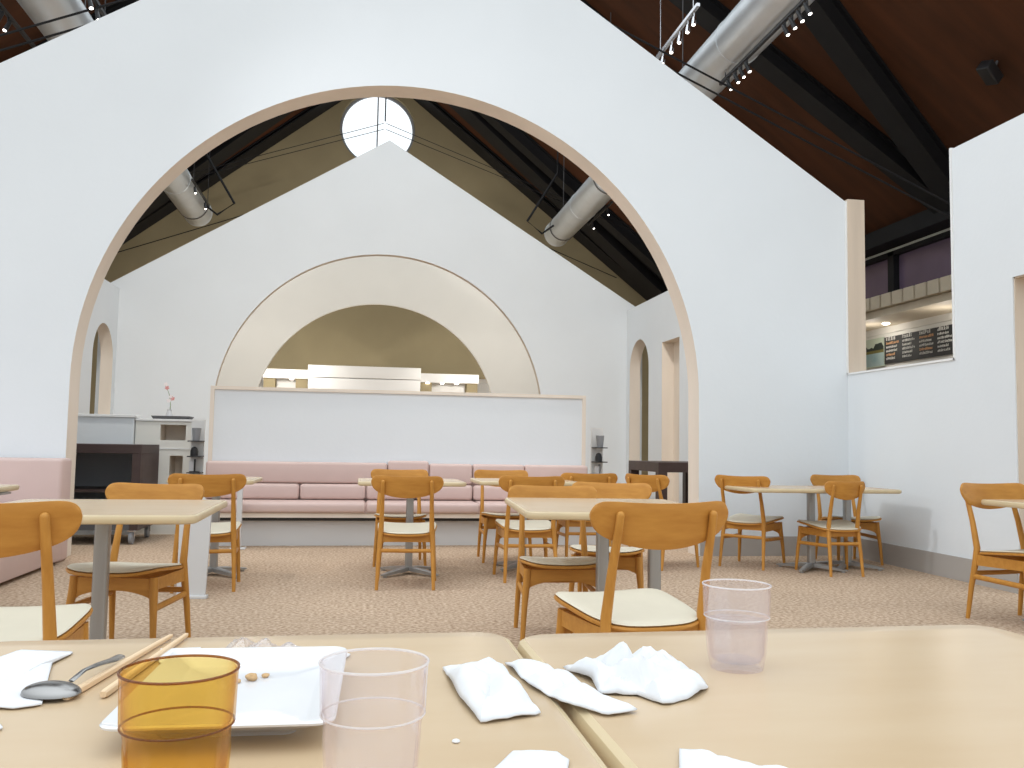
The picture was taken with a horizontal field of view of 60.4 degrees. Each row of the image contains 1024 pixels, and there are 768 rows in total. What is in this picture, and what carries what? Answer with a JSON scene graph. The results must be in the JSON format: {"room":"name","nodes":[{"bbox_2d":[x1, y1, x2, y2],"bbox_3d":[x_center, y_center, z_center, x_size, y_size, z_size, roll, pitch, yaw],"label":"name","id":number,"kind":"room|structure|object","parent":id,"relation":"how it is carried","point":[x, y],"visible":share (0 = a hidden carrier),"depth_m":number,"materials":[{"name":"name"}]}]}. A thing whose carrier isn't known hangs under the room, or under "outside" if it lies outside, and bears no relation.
{"room":"eatery","nodes":[
{"label":"eatery","id":0,"kind":"room"},
{"bbox_2d":[78,279,118,413],"bbox_3d":[-6.131,-0.073,11.165,0.190,3.571,7.200,2,-4,-10],"label":"wall","id":1,"kind":"structure","parent":0,"point":[104,317],"depth_m":14.35,"materials":[{"name":"white paint"}]},
{"bbox_2d":[308,365,420,390],"bbox_3d":[-3.898,1.085,23.104,2.880,3.030,0.900,2,-4,-10],"label":"extractor hood","id":2,"kind":"object","parent":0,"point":[319,376],"visible":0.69,"depth_m":22.75,"materials":[{"name":"white metal"}]},
{"bbox_2d":[94,140,641,499],"bbox_3d":[-2.261,-1.145,15.647,9.488,6.474,0.150,2,-4,-10],"label":"wall","id":3,"kind":"structure","parent":0,"point":[181,312],"depth_m":15.65,"materials":[{"name":"white paint"}]},
{"bbox_2d":[89,97,648,474],"bbox_3d":[-3.825,-3.197,25.113,17.860,11.860,0.250,2,-4,-10],"label":"wall","id":4,"kind":"structure","parent":0,"point":[363,335],"depth_m":24.93,"materials":[{"name":"paint"}]},
{"bbox_2d":[340,97,414,156],"bbox_3d":[-3.881,-7.317,25.421,2.136,2.136,0.080,2,-4,-10],"label":"window","id":5,"kind":"structure","parent":4,"relation":"in","point":[354,102],"depth_m":25.42,"materials":[{"name":"grey"}]},
{"bbox_2d":[217,256,538,393],"bbox_3d":[-3.217,-0.768,21.162,9.488,6.474,0.120,2,-4,-10],"label":"wall","id":6,"kind":"structure","parent":0,"point":[433,292],"depth_m":21.25,"materials":[{"name":"beige paint"}]},
{"bbox_2d":[212,389,581,465],"bbox_3d":[-1.189,0.898,9.579,3.960,1.570,0.160,2,-4,-10],"label":"wall partition","id":7,"kind":"structure","parent":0,"point":[248,425],"depth_m":9.51,"materials":[{"name":"white paint"}]},
{"bbox_2d":[208,386,585,465],"bbox_3d":[-1.188,0.881,9.580,4.040,1.605,0.200,2,-4,-10],"label":"trim","id":8,"kind":"structure","parent":7,"relation":"attached to","point":[212,392],"depth_m":9.51,"materials":[{"name":"brown wood"}]},
{"bbox_2d":[0,0,848,555],"bbox_3d":[-1.145,-1.648,8.333,9.188,6.474,0.280,2,-4,-10],"label":"wall","id":9,"kind":"structure","parent":0,"point":[98,118],"depth_m":8.44,"materials":[{"name":"white paint"}]},
{"bbox_2d":[700,536,842,555],"bbox_3d":[2.577,1.585,8.606,1.550,0.187,0.014,2,-4,-10],"label":"baseboard","id":10,"kind":"structure","parent":9,"relation":"attached to","point":[749,547],"depth_m":8.58,"materials":[{"name":"grey"}]},
{"bbox_2d":[420,373,478,392],"bbox_3d":[-1.796,1.241,24.373,1.600,2.970,0.900,2,-4,-10],"label":"ceiling bulkhead","id":11,"kind":"object","parent":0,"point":[430,382],"visible":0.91,"depth_m":24.10,"materials":[{"name":"white laminate"}]},
{"bbox_2d":[0,534,1023,648],"bbox_3d":[-0.621,1.464,5.641,22.000,0.100,43.500,2,-4,-10],"label":"floor","id":12,"kind":"structure","parent":0,"point":[282,590],"depth_m":6.09,"materials":[{"name":"carpet"}]},
{"bbox_2d":[0,457,71,582],"bbox_3d":[-4.223,0.915,5.517,1.630,0.860,3.810,2,-4,-10],"label":"bench","id":13,"kind":"object","parent":12,"relation":"on","point":[36,478],"visible":0.57,"depth_m":7.23,"materials":[{"name":"fabric"}]},
{"bbox_2d":[0,501,92,641],"bbox_3d":[-1.596,0.771,2.744,0.538,0.842,0.588,2,-4,-14],"label":"bentwood chair","id":14,"kind":"object","parent":12,"relation":"on","point":[25,527],"visible":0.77,"depth_m":2.58,"materials":[{"name":"brown wood"}]},
{"bbox_2d":[74,414,140,534],"bbox_3d":[-4.952,0.970,9.553,1.640,1.300,0.240,2,-4,-10],"label":"wall","id":15,"kind":"structure","parent":12,"relation":"on","point":[92,428],"depth_m":9.57,"materials":[{"name":"white paint"}]},
{"bbox_2d":[78,414,140,417],"bbox_3d":[-4.941,0.336,9.598,1.640,0.030,0.240,2,-4,-10],"label":"countertop","id":16,"kind":"structure","parent":15,"relation":"on","point":[84,415],"depth_m":9.57,"materials":[{"name":"stone"}]},
{"bbox_2d":[72,443,158,543],"bbox_3d":[-4.175,1.101,8.966,0.900,0.980,0.800,2,-4,-10],"label":"cart","id":17,"kind":"object","parent":12,"relation":"on","point":[98,466],"visible":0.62,"depth_m":9.27,"materials":[{"name":"brown wood"}]},
{"bbox_2d":[74,486,107,492],"bbox_3d":[-4.184,1.080,9.022,0.740,0.030,0.610,2,-4,-10],"label":"shelf","id":18,"kind":"object","parent":17,"relation":"attached to","point":[77,489],"depth_m":8.87,"materials":[{"name":"brown wood"}]},
{"bbox_2d":[5,499,227,639],"bbox_3d":[-1.743,0.886,3.696,0.920,0.740,0.980,2,-4,-11],"label":"cafe table","id":19,"kind":"object","parent":12,"relation":"on","point":[101,513],"visible":0.42,"depth_m":3.67,"materials":[{"name":"brown wood"}]},
{"bbox_2d":[65,482,204,638],"bbox_3d":[-1.844,0.894,4.266,0.513,0.804,0.561,1,-4,2],"label":"bentwood chair","id":20,"kind":"object","parent":12,"relation":"on","point":[144,579],"visible":0.85,"depth_m":4.36,"materials":[{"name":"brown wood"}]},
{"bbox_2d":[135,418,191,533],"bbox_3d":[-3.873,1.030,9.878,0.630,1.262,0.430,2,-4,-10],"label":"cabinet","id":21,"kind":"object","parent":12,"relation":"on","point":[172,436],"visible":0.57,"depth_m":9.71,"materials":[{"name":"beige paint"}]},
{"bbox_2d":[176,515,211,598],"bbox_3d":[-2.079,1.118,5.758,0.203,0.560,0.060,1,-4,-6],"label":"partition","id":22,"kind":"object","parent":12,"relation":"on","point":[199,537],"visible":0.56,"depth_m":5.75,"materials":[{"name":"grey"}]},
{"bbox_2d":[186,419,205,474],"bbox_3d":[-3.428,1.012,9.509,0.180,1.260,0.240,2,-4,-10],"label":"stand","id":23,"kind":"object","parent":12,"relation":"on","point":[196,423],"visible":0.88,"depth_m":9.61,"materials":[{"name":"white laminate"}]},
{"bbox_2d":[168,473,246,592],"bbox_3d":[-2.149,1.029,6.221,0.513,0.804,0.561,2,-4,-15],"label":"bentwood chair","id":24,"kind":"object","parent":12,"relation":"on","point":[221,484],"visible":0.68,"depth_m":6.03,"materials":[{"name":"brown wood"}]},
{"bbox_2d":[166,477,262,578],"bbox_3d":[-2.290,1.098,6.791,0.620,0.740,0.720,2,-4,-10],"label":"cafe table","id":25,"kind":"object","parent":12,"relation":"on","point":[213,566],"visible":0.37,"depth_m":6.75,"materials":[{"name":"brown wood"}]},
{"bbox_2d":[230,488,245,549],"bbox_3d":[-2.622,1.261,8.462,0.140,0.640,0.140,2,-4,-10],"label":"stand","id":26,"kind":"object","parent":12,"relation":"on","point":[240,492],"visible":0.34,"depth_m":8.44,"materials":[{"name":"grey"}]},
{"bbox_2d":[262,369,307,387],"bbox_3d":[-6.096,1.117,23.636,1.170,2.970,0.900,2,-4,-10],"label":"shelving unit","id":27,"kind":"object","parent":12,"relation":"on","point":[284,378],"visible":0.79,"depth_m":23.34,"materials":[{"name":"white laminate"}]},
{"bbox_2d":[0,632,606,767],"bbox_3d":[-0.321,0.710,0.890,0.750,0.740,0.750,2,-4,-10],"label":"cafe table","id":28,"kind":"object","parent":12,"relation":"on","point":[398,706],"visible":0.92,"depth_m":0.89,"materials":[{"name":"brown wood"}]},
{"bbox_2d":[0,650,72,708],"bbox_3d":[-0.584,0.340,1.029,0.101,0.007,0.277,2,-4,-19],"label":"paper napkin","id":29,"kind":"object","parent":28,"relation":"on","point":[19,669],"visible":0.91,"depth_m":1.04,"materials":[{"name":"white"}]},
{"bbox_2d":[20,654,124,699],"bbox_3d":[-0.507,0.332,1.019,0.065,0.018,0.175,1,-4,-6],"label":"spoon","id":30,"kind":"object","parent":28,"relation":"on","point":[49,689],"visible":1,"depth_m":0.95,"materials":[{"name":"silver metal"}]},
{"bbox_2d":[20,680,81,699],"bbox_3d":[-0.500,0.330,0.957,0.066,0.013,0.048,0,-4,10],"label":"bowl","id":31,"kind":"object","parent":30,"relation":"on","point":[49,689],"depth_m":0.94,"materials":[{"name":"silver metal"}]},
{"bbox_2d":[63,634,172,699],"bbox_3d":[-0.481,0.346,1.096,0.008,0.008,0.309,1,-4,-1],"label":"chopstick","id":32,"kind":"object","parent":28,"relation":"on","point":[87,684],"visible":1,"depth_m":1.07,"materials":[{"name":"brown wood"}]},
{"bbox_2d":[100,633,187,697],"bbox_3d":[-0.454,0.347,1.106,0.008,0.008,0.306,1,-4,-4],"label":"chopstick","id":33,"kind":"object","parent":28,"relation":"on","point":[112,687],"visible":0.99,"depth_m":1.05,"materials":[{"name":"brown wood"}]},
{"bbox_2d":[117,654,240,767],"bbox_3d":[-0.254,0.270,0.669,0.088,0.107,0.088,-2,-5,35],"label":"tumbler","id":34,"kind":"object","parent":28,"relation":"on","point":[119,676],"visible":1,"depth_m":0.66,"materials":[{"name":"orange plastic"}]},
{"bbox_2d":[99,646,347,737],"bbox_3d":[-0.287,0.329,0.940,0.209,0.027,0.307,2,-4,-8],"label":"dinner plate","id":35,"kind":"object","parent":28,"relation":"on","point":[302,688],"visible":0.94,"depth_m":0.93,"materials":[{"name":"white ceramic"}]},
{"bbox_2d":[443,657,540,721],"bbox_3d":[-0.028,0.338,1.013,0.076,0.025,0.242,2,-4,-13],"label":"paper napkin","id":36,"kind":"object","parent":28,"relation":"on","point":[486,686],"visible":1,"depth_m":0.96,"materials":[{"name":"white"}]},
{"bbox_2d":[495,750,568,767],"bbox_3d":[0.017,0.331,0.769,0.072,0.008,0.074,2,-4,-10],"label":"paper napkin","id":37,"kind":"object","parent":28,"relation":"on","point":[516,758],"visible":1,"depth_m":0.77,"materials":[{"name":"white"}]},
{"bbox_2d":[371,469,427,566],"bbox_3d":[-0.971,1.148,7.615,0.513,0.804,0.561,2,-4,-10],"label":"bentwood chair","id":38,"kind":"object","parent":12,"relation":"on","point":[417,518],"visible":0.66,"depth_m":7.77,"materials":[{"name":"brown wood"}]},
{"bbox_2d":[205,461,595,545],"bbox_3d":[-1.126,1.230,9.155,4.040,0.850,0.630,2,-4,-10],"label":"bench","id":39,"kind":"object","parent":12,"relation":"on","point":[294,503],"visible":0.48,"depth_m":9.05,"materials":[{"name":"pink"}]},
{"bbox_2d":[205,483,299,498],"bbox_3d":[-2.682,1.106,9.108,0.944,0.160,0.170,2,-4,-10],"label":"lumbar cushion","id":40,"kind":"object","parent":39,"relation":"on","point":[257,490],"depth_m":9.06,"materials":[{"name":"pink fabric"}]},
{"bbox_2d":[206,499,365,512],"bbox_3d":[-2.312,1.236,8.939,1.624,0.102,0.610,2,-4,-10],"label":"seat cushion","id":41,"kind":"object","parent":39,"relation":"on","point":[249,505],"depth_m":8.70,"materials":[{"name":"pink fabric"}]},
{"bbox_2d":[206,461,386,483],"bbox_3d":[-2.241,0.926,9.227,1.844,0.220,0.150,2,-4,-10],"label":"cushion","id":42,"kind":"object","parent":39,"relation":"on","point":[272,472],"depth_m":9.16,"materials":[{"name":"pink fabric"}]},
{"bbox_2d":[300,484,365,499],"bbox_3d":[-1.879,1.129,9.245,0.674,0.160,0.170,2,-4,-10],"label":"lumbar cushion","id":43,"kind":"object","parent":39,"relation":"on","point":[307,491],"depth_m":9.17,"materials":[{"name":"pink fabric"}]},
{"bbox_2d":[366,486,405,499],"bbox_3d":[-1.288,1.146,9.347,0.514,0.160,0.170,2,-4,-10],"label":"lumbar cushion","id":44,"kind":"object","parent":39,"relation":"on","point":[371,494],"depth_m":9.24,"materials":[{"name":"pink fabric"}]},
{"bbox_2d":[388,461,428,475],"bbox_3d":[-1.112,0.946,9.421,0.434,0.245,0.150,2,-4,-10],"label":"cushion","id":45,"kind":"object","parent":39,"relation":"on","point":[392,465],"depth_m":9.36,"materials":[{"name":"pink fabric"}]},
{"bbox_2d":[366,500,479,513],"bbox_3d":[-0.942,1.276,9.174,1.144,0.102,0.610,2,-4,-10],"label":"seat cushion","id":46,"kind":"object","parent":39,"relation":"on","point":[390,506],"depth_m":8.92,"materials":[{"name":"pink fabric"}]},
{"bbox_2d":[416,485,471,499],"bbox_3d":[-0.731,1.162,9.442,0.604,0.160,0.170,2,-4,-10],"label":"lumbar cushion","id":47,"kind":"object","parent":39,"relation":"on","point":[446,493],"depth_m":9.38,"materials":[{"name":"pink fabric"}]},
{"bbox_2d":[429,463,471,484],"bbox_3d":[-0.664,0.972,9.497,0.464,0.220,0.150,2,-4,-10],"label":"cushion","id":48,"kind":"object","parent":39,"relation":"on","point":[463,472],"depth_m":9.43,"materials":[{"name":"pink fabric"}]},
{"bbox_2d":[472,485,507,499],"bbox_3d":[-0.101,1.180,9.550,0.664,0.160,0.170,2,-4,-10],"label":"lumbar cushion","id":49,"kind":"object","parent":39,"relation":"on","point":[490,492],"depth_m":9.45,"materials":[{"name":"pink fabric"}]},
{"bbox_2d":[474,500,517,512],"bbox_3d":[0.245,1.310,9.377,1.254,0.102,0.610,2,-4,-10],"label":"seat cushion","id":50,"kind":"object","parent":39,"relation":"on","point":[492,506],"depth_m":9.01,"materials":[{"name":"pink fabric"}]},
{"bbox_2d":[472,464,523,484],"bbox_3d":[-0.152,0.986,9.585,0.564,0.220,0.150,2,-4,-10],"label":"cushion","id":51,"kind":"object","parent":39,"relation":"on","point":[475,467],"depth_m":9.52,"materials":[{"name":"pink fabric"}]},
{"bbox_2d":[524,465,587,476],"bbox_3d":[0.479,1.004,9.693,0.704,0.220,0.150,2,-4,-10],"label":"cushion","id":52,"kind":"object","parent":39,"relation":"on","point":[533,470],"depth_m":9.62,"materials":[{"name":"pink fabric"}]},
{"bbox_2d":[371,475,443,589],"bbox_3d":[-0.771,1.068,6.458,0.513,0.804,0.561,1,-4,-6],"label":"bentwood chair","id":53,"kind":"object","parent":12,"relation":"on","point":[393,486],"visible":1,"depth_m":6.24,"materials":[{"name":"brown wood"}]},
{"bbox_2d":[358,478,466,577],"bbox_3d":[-0.818,1.139,7.023,0.830,0.740,0.720,2,-4,-10],"label":"cafe table","id":54,"kind":"object","parent":12,"relation":"on","point":[408,566],"visible":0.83,"depth_m":6.97,"materials":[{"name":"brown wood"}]},
{"bbox_2d":[474,470,531,562],"bbox_3d":[-0.069,1.188,7.972,0.513,0.804,0.561,2,-4,-10],"label":"bentwood chair","id":55,"kind":"object","parent":12,"relation":"on","point":[488,519],"visible":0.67,"depth_m":8.12,"materials":[{"name":"brown wood"}]},
{"bbox_2d":[470,478,576,571],"bbox_3d":[0.093,1.183,7.442,0.840,0.740,0.720,2,-4,-10],"label":"cafe table","id":56,"kind":"object","parent":12,"relation":"on","point":[481,481],"visible":0.37,"depth_m":7.27,"materials":[{"name":"brown wood"}]},
{"bbox_2d":[493,475,564,582],"bbox_3d":[0.108,1.114,6.892,0.513,0.804,0.561,2,-4,-10],"label":"bentwood chair","id":57,"kind":"object","parent":12,"relation":"on","point":[506,528],"visible":0.71,"depth_m":6.69,"materials":[{"name":"brown wood"}]},
{"bbox_2d":[508,485,596,640],"bbox_3d":[0.250,0.966,4.787,0.513,0.804,0.561,1,-4,-6],"label":"bentwood chair","id":58,"kind":"object","parent":12,"relation":"on","point":[531,571],"visible":0.81,"depth_m":4.79,"materials":[{"name":"brown wood"}]},
{"bbox_2d":[556,473,617,556],"bbox_3d":[0.641,1.196,7.914,0.513,0.804,0.561,2,-4,-8],"label":"bentwood chair","id":59,"kind":"object","parent":12,"relation":"on","point":[579,477],"visible":0.28,"depth_m":7.68,"materials":[{"name":"brown wood"}]},
{"bbox_2d":[590,428,607,473],"bbox_3d":[1.010,1.139,10.269,0.180,1.260,0.240,2,-4,-10],"label":"stand","id":60,"kind":"object","parent":12,"relation":"on","point":[595,432],"visible":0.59,"depth_m":10.37,"materials":[{"name":"white laminate"}]},
{"bbox_2d":[569,482,651,591],"bbox_3d":[0.588,1.014,5.371,0.513,0.804,0.561,0,-4,10],"label":"bentwood chair","id":61,"kind":"object","parent":12,"relation":"on","point":[630,558],"visible":0.54,"depth_m":5.56,"materials":[{"name":"brown wood"}]},
{"bbox_2d":[505,497,727,591],"bbox_3d":[0.456,0.970,4.356,0.910,0.740,1.090,1,-4,-6],"label":"cafe table","id":62,"kind":"object","parent":12,"relation":"on","point":[530,508],"visible":0.22,"depth_m":4.29,"materials":[{"name":"brown wood"}]},
{"bbox_2d":[554,501,727,633],"bbox_3d":[0.440,0.842,3.265,0.538,0.842,0.588,2,-4,-19],"label":"bentwood chair","id":63,"kind":"object","parent":12,"relation":"on","point":[654,526],"visible":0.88,"depth_m":3.07,"materials":[{"name":"brown wood"}]},
{"bbox_2d":[629,460,687,502],"bbox_3d":[2.253,1.499,12.139,0.940,0.850,1.300,2,-4,-10],"label":"console table","id":64,"kind":"object","parent":12,"relation":"on","point":[660,467],"visible":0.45,"depth_m":11.64,"materials":[{"name":"brown wood"}]},
{"bbox_2d":[625,473,698,570],"bbox_3d":[1.334,1.194,7.734,0.561,0.804,0.513,4,-5,-38],"label":"bentwood chair","id":65,"kind":"object","parent":12,"relation":"on","point":[658,483],"visible":0.34,"depth_m":7.51,"materials":[{"name":"brown wood"}]},
{"bbox_2d":[715,475,785,570],"bbox_3d":[2.145,1.217,7.861,0.513,0.804,0.561,-2,-5,38],"label":"bentwood chair","id":66,"kind":"object","parent":12,"relation":"on","point":[740,521],"visible":0.94,"depth_m":7.73,"materials":[{"name":"brown wood"}]},
{"bbox_2d":[517,625,1023,767],"bbox_3d":[0.456,0.731,1.002,0.804,0.740,0.750,2,-4,-10],"label":"cafe table","id":67,"kind":"object","parent":12,"relation":"on","point":[929,696],"visible":0.91,"depth_m":1.00,"materials":[{"name":"brown wood"}]},
{"bbox_2d":[505,659,636,714],"bbox_3d":[0.053,0.346,1.030,0.062,0.016,0.243,3,-5,-26],"label":"paper napkin","id":68,"kind":"object","parent":67,"relation":"on","point":[562,685],"visible":1,"depth_m":0.99,"materials":[{"name":"white"}]},
{"bbox_2d":[563,642,707,703],"bbox_3d":[0.154,0.336,1.060,0.158,0.043,0.194,2,-4,-10],"label":"paper napkin","id":69,"kind":"object","parent":67,"relation":"on","point":[649,673],"visible":1,"depth_m":1.02,"materials":[{"name":"white"}]},
{"bbox_2d":[679,748,786,767],"bbox_3d":[0.193,0.332,0.759,0.098,0.009,0.110,0,-4,10],"label":"paper napkin","id":70,"kind":"object","parent":67,"relation":"on","point":[688,758],"visible":1,"depth_m":0.77,"materials":[{"name":"white"}]},
{"bbox_2d":[725,485,901,572],"bbox_3d":[2.582,1.255,7.655,1.360,0.710,0.720,2,-4,-10],"label":"cafe table","id":71,"kind":"object","parent":12,"relation":"on","point":[811,491],"visible":0.83,"depth_m":7.62,"materials":[{"name":"brown wood"}]},
{"bbox_2d":[795,481,864,576],"bbox_3d":[2.725,1.210,7.482,0.495,0.783,0.549,2,-4,-8],"label":"bentwood chair","id":72,"kind":"object","parent":12,"relation":"on","point":[830,528],"visible":1,"depth_m":7.28,"materials":[{"name":"brown wood"}]},
{"bbox_2d":[810,474,883,565],"bbox_3d":[3.129,1.257,8.196,0.513,0.804,0.561,2,-4,-9],"label":"bentwood chair","id":73,"kind":"object","parent":12,"relation":"on","point":[866,522],"visible":0.62,"depth_m":8.34,"materials":[{"name":"brown wood"}]},
{"bbox_2d":[866,320,952,369],"bbox_3d":[6.783,0.596,13.901,0.450,3.050,7.700,2,-4,-10],"label":"wall","id":74,"kind":"structure","parent":12,"relation":"on","point":[945,323],"depth_m":14.26,"materials":[{"name":"beige paint"}]},
{"bbox_2d":[866,337,885,368],"bbox_3d":[6.269,-0.516,15.648,0.034,0.500,1.200,2,-4,-10],"label":"poster","id":75,"kind":"object","parent":74,"relation":"attached to","point":[874,348],"visible":0.39,"depth_m":15.29,"materials":[{"name":"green paper"}]},
{"bbox_2d":[865,275,951,337],"bbox_3d":[6.396,-1.157,13.903,1.310,0.435,8.200,2,-4,-10],"label":"canopy","id":76,"kind":"object","parent":74,"relation":"on","point":[929,302],"visible":0.37,"depth_m":13.47,"materials":[{"name":"brown wood"}]},
{"bbox_2d":[884,324,952,363],"bbox_3d":[6.610,-0.658,13.682,0.034,0.456,2.760,2,-4,-10],"label":"menu board","id":77,"kind":"object","parent":74,"relation":"attached to","point":[938,341],"visible":0.55,"depth_m":14.09,"materials":[{"name":"black"}]},
{"bbox_2d":[960,483,1023,618],"bbox_3d":[3.125,1.034,5.342,0.538,0.842,0.588,2,-4,-18],"label":"bentwood chair","id":78,"kind":"object","parent":12,"relation":"on","point":[1012,561],"visible":0.95,"depth_m":5.51,"materials":[{"name":"brown wood"}]},
{"bbox_2d":[981,499,1023,620],"bbox_3d":[3.370,1.079,5.220,0.800,0.740,0.720,2,-4,-10],"label":"cafe table","id":79,"kind":"object","parent":12,"relation":"on","point":[1011,503],"visible":1,"depth_m":5.34,"materials":[{"name":"brown wood"}]},
{"bbox_2d":[0,0,1023,235],"bbox_3d":[-2.133,-6.202,15.745,18.660,7.543,19.650,2,-4,-10],"label":"ceiling","id":80,"kind":"structure","parent":0,"point":[934,49],"depth_m":13.24,"materials":[{"name":"wood"}]},
{"bbox_2d":[0,0,126,36],"bbox_3d":[-4.800,-3.618,8.875,7.379,3.162,0.024,2,-4,-10],"label":"cable","id":81,"kind":"object","parent":80,"relation":"attached to","point":[117,1],"visible":1,"depth_m":8.91,"materials":[{"name":"metal"}]},
{"bbox_2d":[23,0,138,52],"bbox_3d":[-7.737,-5.248,14.378,6.258,5.010,0.412,2,-4,-13],"label":"roof beam","id":82,"kind":"structure","parent":80,"relation":"attached to","point":[111,8],"depth_m":14.59,"materials":[{"name":"wood"}]},
{"bbox_2d":[17,0,212,226],"bbox_3d":[-5.531,-5.364,12.632,0.594,3.347,12.040,2,-4,-10],"label":"ventilation duct","id":83,"kind":"object","parent":80,"relation":"hanging from","point":[190,205],"visible":0.39,"depth_m":9.87,"materials":[{"name":"grey"}]},
{"bbox_2d":[0,2,36,47],"bbox_3d":[-5.365,-3.934,9.613,0.077,0.524,2.200,2,-4,-10],"label":"track light","id":84,"kind":"object","parent":83,"relation":"attached to","point":[3,11],"visible":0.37,"depth_m":9.26,"materials":[{"name":"black plastic"}]},
{"bbox_2d":[136,110,294,223],"bbox_3d":[-7.652,-5.799,22.415,8.727,6.903,0.775,1,-4,-1],"label":"roof beam","id":85,"kind":"structure","parent":80,"relation":"attached to","point":[222,152],"depth_m":22.38,"materials":[{"name":"metal"}]},
{"bbox_2d":[122,100,341,244],"bbox_3d":[-8.040,-5.721,24.041,8.774,6.941,0.720,2,-4,-10],"label":"roof beam","id":86,"kind":"structure","parent":80,"relation":"attached to","point":[310,113],"depth_m":24.07,"materials":[{"name":"metal"}]},
{"bbox_2d":[414,99,652,300],"bbox_3d":[0.641,-5.471,25.529,8.774,6.941,0.720,2,-4,-10],"label":"roof beam","id":87,"kind":"structure","parent":80,"relation":"attached to","point":[432,107],"depth_m":25.39,"materials":[{"name":"wood"}]},
{"bbox_2d":[448,104,667,297],"bbox_3d":[0.821,-5.555,23.867,8.727,6.903,0.775,2,-4,-18],"label":"roof beam","id":88,"kind":"structure","parent":80,"relation":"attached to","point":[640,272],"depth_m":23.99,"materials":[{"name":"metal"}]},
{"bbox_2d":[477,112,663,280],"bbox_3d":[1.097,-5.545,22.846,8.818,7.019,0.462,2,-4,-14],"label":"roof beam","id":89,"kind":"structure","parent":80,"relation":"attached to","point":[519,138],"depth_m":22.79,"materials":[{"name":"wood"}]},
{"bbox_2d":[656,0,699,63],"bbox_3d":[1.881,-5.756,10.104,0.070,3.948,1.350,2,-4,-10],"label":"track light","id":90,"kind":"object","parent":80,"relation":"hanging from","point":[691,13],"visible":0.9,"depth_m":9.84,"materials":[{"name":"silver metal"}]},
{"bbox_2d":[544,0,813,246],"bbox_3d":[2.055,-5.146,13.932,0.594,3.347,12.040,2,-4,-10],"label":"ventilation duct","id":91,"kind":"object","parent":80,"relation":"hanging from","point":[749,22],"visible":0.54,"depth_m":10.40,"materials":[{"name":"grey"}]},
{"bbox_2d":[719,0,812,90],"bbox_3d":[2.715,-3.652,9.570,0.077,0.263,2.200,2,-4,-10],"label":"track light","id":92,"kind":"object","parent":91,"relation":"attached to","point":[797,9],"visible":0.96,"depth_m":9.29,"materials":[{"name":"black plastic"}]},
{"bbox_2d":[611,23,949,204],"bbox_3d":[2.520,-3.408,10.130,7.379,3.162,0.024,2,-4,-10],"label":"cable","id":93,"kind":"object","parent":80,"relation":"attached to","point":[620,29],"visible":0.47,"depth_m":10.20,"materials":[{"name":"metal"}]},
{"bbox_2d":[669,0,943,213],"bbox_3d":[3.987,-5.109,13.832,6.275,4.990,0.419,1,-4,-3],"label":"roof beam","id":94,"kind":"structure","parent":80,"relation":"attached to","point":[771,63],"depth_m":13.71,"materials":[{"name":"metal"}]},
{"bbox_2d":[670,68,949,217],"bbox_3d":[2.501,-3.301,10.221,7.379,3.162,0.024,2,-4,-10],"label":"cable","id":95,"kind":"object","parent":80,"relation":"attached to","point":[679,74],"visible":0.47,"depth_m":10.36,"materials":[{"name":"metal"}]},
{"bbox_2d":[801,0,949,211],"bbox_3d":[4.349,-5.122,12.243,6.410,4.910,0.491,3,-5,-29],"label":"roof beam","id":96,"kind":"structure","parent":80,"relation":"attached to","point":[830,23],"depth_m":12.64,"materials":[{"name":"metal"}]},
{"bbox_2d":[976,59,1003,84],"bbox_3d":[6.047,-3.947,11.142,0.338,0.311,0.205,4,-5,-33],"label":"loudspeaker","id":97,"kind":"object","parent":80,"relation":"attached to","point":[990,73],"visible":1,"depth_m":11.09,"materials":[{"name":"black plastic"}]},
{"bbox_2d":[626,113,1023,574],"bbox_3d":[3.352,-0.014,9.796,0.260,3.571,13.116,2,-4,-10],"label":"wall","id":98,"kind":"structure","parent":0,"point":[925,431],"depth_m":7.30,"materials":[{"name":"white paint"}]},
{"bbox_2d":[845,199,865,372],"bbox_3d":[3.466,-0.983,9.068,0.185,1.779,0.316,2,-4,-10],"label":"trim","id":99,"kind":"structure","parent":98,"relation":"attached to","point":[855,208],"depth_m":8.91,"materials":[{"name":"brown wood"}]},
{"bbox_2d":[845,148,955,374],"bbox_3d":[3.623,-1.032,8.141,0.202,1.786,1.639,2,-4,-10],"label":"trim","id":100,"kind":"structure","parent":98,"relation":"attached to","point":[950,149],"depth_m":7.39,"materials":[{"name":"white paint"}]},
{"bbox_2d":[851,537,1018,593],"bbox_3d":[3.541,1.530,7.620,0.013,0.187,2.280,2,-4,-10],"label":"baseboard","id":101,"kind":"structure","parent":98,"relation":"attached to","point":[943,565],"depth_m":7.49,"materials":[{"name":"grey"}]},
{"bbox_2d":[1014,275,1023,530],"bbox_3d":[3.949,0.335,6.050,0.168,2.362,1.095,2,-4,-10],"label":"trim","id":102,"kind":"structure","parent":98,"relation":"attached to","point":[1019,280],"depth_m":6.60,"materials":[{"name":"brown wood"}]},
{"bbox_2d":[865,228,950,260],"bbox_3d":[6.637,-0.076,17.024,0.200,4.830,18.800,2,-4,-10],"label":"wall","id":103,"kind":"structure","parent":0,"point":[947,229],"depth_m":15.28,"materials":[{"name":"beige paint"}]},
{"bbox_2d":[865,252,890,298],"bbox_3d":[6.694,-1.770,16.743,0.180,1.070,2.000,2,-4,-10],"label":"window","id":104,"kind":"structure","parent":103,"relation":"in","point":[877,269],"depth_m":16.30,"materials":[{"name":"glass"}]},
{"bbox_2d":[865,209,949,257],"bbox_3d":[6.292,-2.441,17.482,0.380,0.280,17.900,2,-4,-10],"label":"beam","id":105,"kind":"structure","parent":103,"relation":"attached to","point":[924,223],"depth_m":14.82,"materials":[{"name":"wood"}]},
{"bbox_2d":[890,230,950,291],"bbox_3d":[7.034,-1.904,14.777,0.180,1.070,2.000,2,-4,-10],"label":"window","id":106,"kind":"structure","parent":103,"relation":"in","point":[928,259],"depth_m":15.04,"materials":[{"name":"glass"}]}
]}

